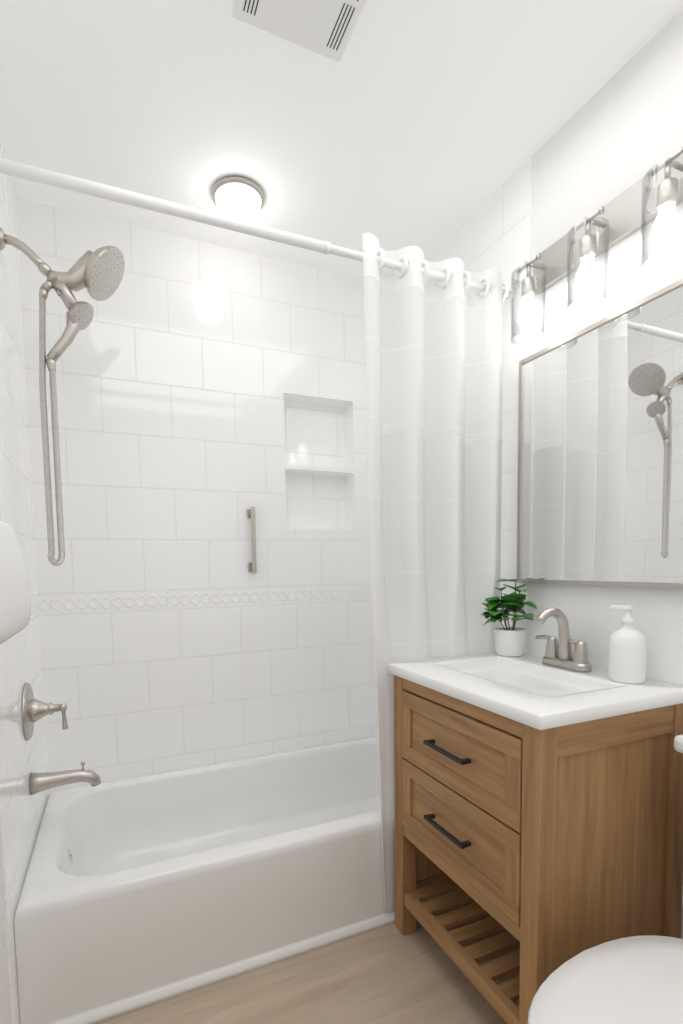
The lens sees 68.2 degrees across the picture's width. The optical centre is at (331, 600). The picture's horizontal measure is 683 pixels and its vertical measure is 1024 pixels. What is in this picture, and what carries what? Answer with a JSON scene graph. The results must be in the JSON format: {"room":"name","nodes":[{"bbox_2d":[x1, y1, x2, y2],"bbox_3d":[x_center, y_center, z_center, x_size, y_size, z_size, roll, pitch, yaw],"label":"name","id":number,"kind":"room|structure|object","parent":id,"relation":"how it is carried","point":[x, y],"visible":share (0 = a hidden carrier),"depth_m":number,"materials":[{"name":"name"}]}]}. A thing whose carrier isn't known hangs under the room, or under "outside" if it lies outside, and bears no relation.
{"room":"bathroom","nodes":[
{"label":"bathroom","id":0,"kind":"room"},
{"bbox_2d":[0,144,48,1023],"bbox_3d":[-0.588,-0.091,0.562,0.100,2.496,2.800,-3,4,-23],"label":"wall","id":1,"kind":"structure","parent":0,"point":[22,809],"depth_m":1.48,"materials":[{"name":"tile"}]},
{"bbox_2d":[22,683,68,740],"bbox_3d":[-0.889,0.339,1.578,0.113,0.176,0.176,-3,4,-23],"label":"trim","id":2,"kind":"structure","parent":1,"relation":"attached to","point":[34,710],"depth_m":1.54,"materials":[{"name":"silver metal"}]},
{"bbox_2d":[0,227,124,565],"bbox_3d":[-0.800,-0.599,1.559,0.338,0.980,0.162,-3,4,-23],"label":"shower head","id":3,"kind":"object","parent":1,"relation":"attached to","point":[98,273],"visible":1,"depth_m":1.53},
{"bbox_2d":[29,761,100,794],"bbox_3d":[-0.846,0.564,1.611,0.198,0.086,0.068,-3,4,-23],"label":"tub spout","id":4,"kind":"object","parent":1,"relation":"attached to","point":[39,782],"visible":1,"depth_m":1.59,"materials":[{"name":"silver metal"}]},
{"bbox_2d":[15,198,376,795],"bbox_3d":[-0.413,-0.212,2.245,1.758,2.496,0.160,-3,4,-23],"label":"wall","id":5,"kind":"structure","parent":0,"point":[207,393],"depth_m":2.08,"materials":[{"name":"tile"}]},
{"bbox_2d":[247,506,256,573],"bbox_3d":[-0.338,-0.260,2.162,0.034,0.285,0.046,-3,4,-23],"label":"grab bar","id":6,"kind":"object","parent":5,"relation":"attached to","point":[252,566],"visible":0.98,"depth_m":2.14,"materials":[{"name":"silver metal"}]},
{"bbox_2d":[285,465,353,475],"bbox_3d":[-0.068,-0.603,2.336,0.337,0.018,0.090,-3,4,-23],"label":"niche shelf","id":7,"kind":"object","parent":5,"relation":"in","point":[316,470],"visible":0.79,"depth_m":2.31,"materials":[{"name":"white tile"}]},
{"bbox_2d":[97,901,519,1023],"bbox_3d":[0.192,1.144,0.978,1.758,0.050,3.000,-3,4,-23],"label":"floor","id":8,"kind":"structure","parent":0,"point":[389,974],"depth_m":1.41,"materials":[{"name":"beige wood"}]},
{"bbox_2d":[14,736,394,1023],"bbox_3d":[-0.218,0.886,1.905,1.555,0.348,0.744,-3,4,-23],"label":"bathtub","id":9,"kind":"object","parent":8,"relation":"on","point":[166,877],"visible":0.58,"depth_m":1.55,"materials":[{"name":"white ceramic"}]},
{"bbox_2d":[68,848,72,865],"bbox_3d":[-0.846,0.826,1.628,0.020,0.062,0.064,-3,4,-23],"label":"overflow plate","id":10,"kind":"object","parent":9,"relation":"attached to","point":[70,855],"visible":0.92,"depth_m":1.62,"materials":[{"name":"silver metal"}]},
{"bbox_2d":[389,652,682,1023],"bbox_3d":[0.532,0.643,1.442,0.521,0.874,0.624,-3,4,-23],"label":"vanity cabinet","id":11,"kind":"object","parent":8,"relation":"on","point":[538,811],"visible":0.96,"depth_m":1.22,"materials":[{"name":"brown wood"}]},
{"bbox_2d":[480,579,536,656],"bbox_3d":[0.598,0.058,1.660,0.158,0.258,0.150,-3,4,-23],"label":"potted plant","id":12,"kind":"object","parent":11,"relation":"on","point":[509,641],"visible":0.98,"depth_m":1.68,"materials":[{"name":"green plant"}]},
{"bbox_2d":[535,608,591,671],"bbox_3d":[0.650,0.108,1.492,0.142,0.181,0.192,-3,4,-23],"label":"vanity faucet","id":13,"kind":"object","parent":11,"relation":"on","point":[559,655],"visible":1,"depth_m":1.48,"materials":[{"name":"silver metal"}]},
{"bbox_2d":[608,605,646,683],"bbox_3d":[0.772,0.111,1.314,0.084,0.197,0.085,-3,4,-23],"label":"soap dispenser","id":14,"kind":"object","parent":11,"relation":"on","point":[627,651],"visible":1,"depth_m":1.29,"materials":[{"name":"white plastic"}]},
{"bbox_2d":[528,734,682,1023],"bbox_3d":[0.667,0.717,0.859,0.728,0.805,0.444,-3,4,-23],"label":"toilet","id":15,"kind":"object","parent":8,"relation":"on","point":[633,980],"visible":1,"depth_m":0.89,"materials":[{"name":"white ceramic"}]},
{"bbox_2d":[0,0,682,279],"bbox_3d":[0.153,-1.395,0.799,1.758,0.050,3.000,-3,4,-23],"label":"ceiling","id":16,"kind":"structure","parent":0,"point":[428,127],"depth_m":1.44,"materials":[{"name":"white paint"}]},
{"bbox_2d":[212,176,264,221],"bbox_3d":[-0.328,-1.393,1.781,0.184,0.076,0.184,-3,4,-23],"label":"dome ceiling light","id":17,"kind":"object","parent":16,"relation":"attached to","point":[240,197],"visible":0.85,"depth_m":1.73,"materials":[{"name":"white glass"}]},
{"bbox_2d":[232,0,366,61],"bbox_3d":[-0.051,-1.379,1.116,0.280,0.019,0.280,-3,4,-23],"label":"ceiling vent","id":18,"kind":"object","parent":16,"relation":"in","point":[325,28],"visible":0.98,"depth_m":1.19,"materials":[{"name":"white plastic"}]},
{"bbox_2d":[426,8,682,938],"bbox_3d":[0.934,-0.160,1.216,0.100,2.496,2.800,-3,4,-23],"label":"wall","id":19,"kind":"structure","parent":0,"point":[620,131],"depth_m":1.47,"materials":[{"name":"paint"}]},
{"bbox_2d":[45,889,462,1023],"bbox_3d":[-0.064,1.067,1.566,1.556,0.030,0.020,-3,4,-23],"label":"trim","id":20,"kind":"structure","parent":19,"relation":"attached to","point":[119,1007],"depth_m":1.46,"materials":[{"name":"white plastic"}]},
{"bbox_2d":[0,157,516,301],"bbox_3d":[-0.095,-1.013,1.418,1.557,0.044,0.044,-3,4,-23],"label":"curtain rod","id":21,"kind":"object","parent":19,"relation":"attached to","point":[57,179],"visible":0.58,"depth_m":1.29,"materials":[{"name":"white metal"}]},
{"bbox_2d":[362,233,508,912],"bbox_3d":[0.357,-0.035,1.676,0.559,2.110,0.077,-3,4,-23],"label":"shower curtain","id":22,"kind":"object","parent":21,"relation":"hanging from","point":[434,368],"visible":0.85,"depth_m":1.63,"materials":[{"name":"fabric"}]},
{"bbox_2d":[511,148,682,344],"bbox_3d":[0.706,-0.939,1.363,0.135,0.275,0.524,-3,4,-23],"label":"sconce","id":23,"kind":"object","parent":19,"relation":"attached to","point":[650,196],"visible":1,"depth_m":1.34,"materials":[{"name":"silver metal"}]},
{"bbox_2d":[517,278,682,588],"bbox_3d":[0.762,-0.412,1.430,0.024,0.737,0.610,-3,4,-23],"label":"wall mirror","id":24,"kind":"object","parent":19,"relation":"attached to","point":[600,458],"visible":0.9,"depth_m":1.40,"materials":[{"name":"silver glass"}]},
{"bbox_3d":[-0.618,-0.119,0.847,0.071,0.044,0.514,-3,4,-23],"label":"towel rail","id":25,"kind":"object","parent":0,"visible":0},
{"bbox_2d":[0,521,30,643],"bbox_3d":[-0.588,-0.040,0.879,0.080,0.216,0.357,-3,4,-23],"label":"hanging towel","id":26,"kind":"object","parent":25,"relation":"hanging from","point":[15,605],"visible":1,"depth_m":0.86,"materials":[{"name":"white fabric"}]}
]}

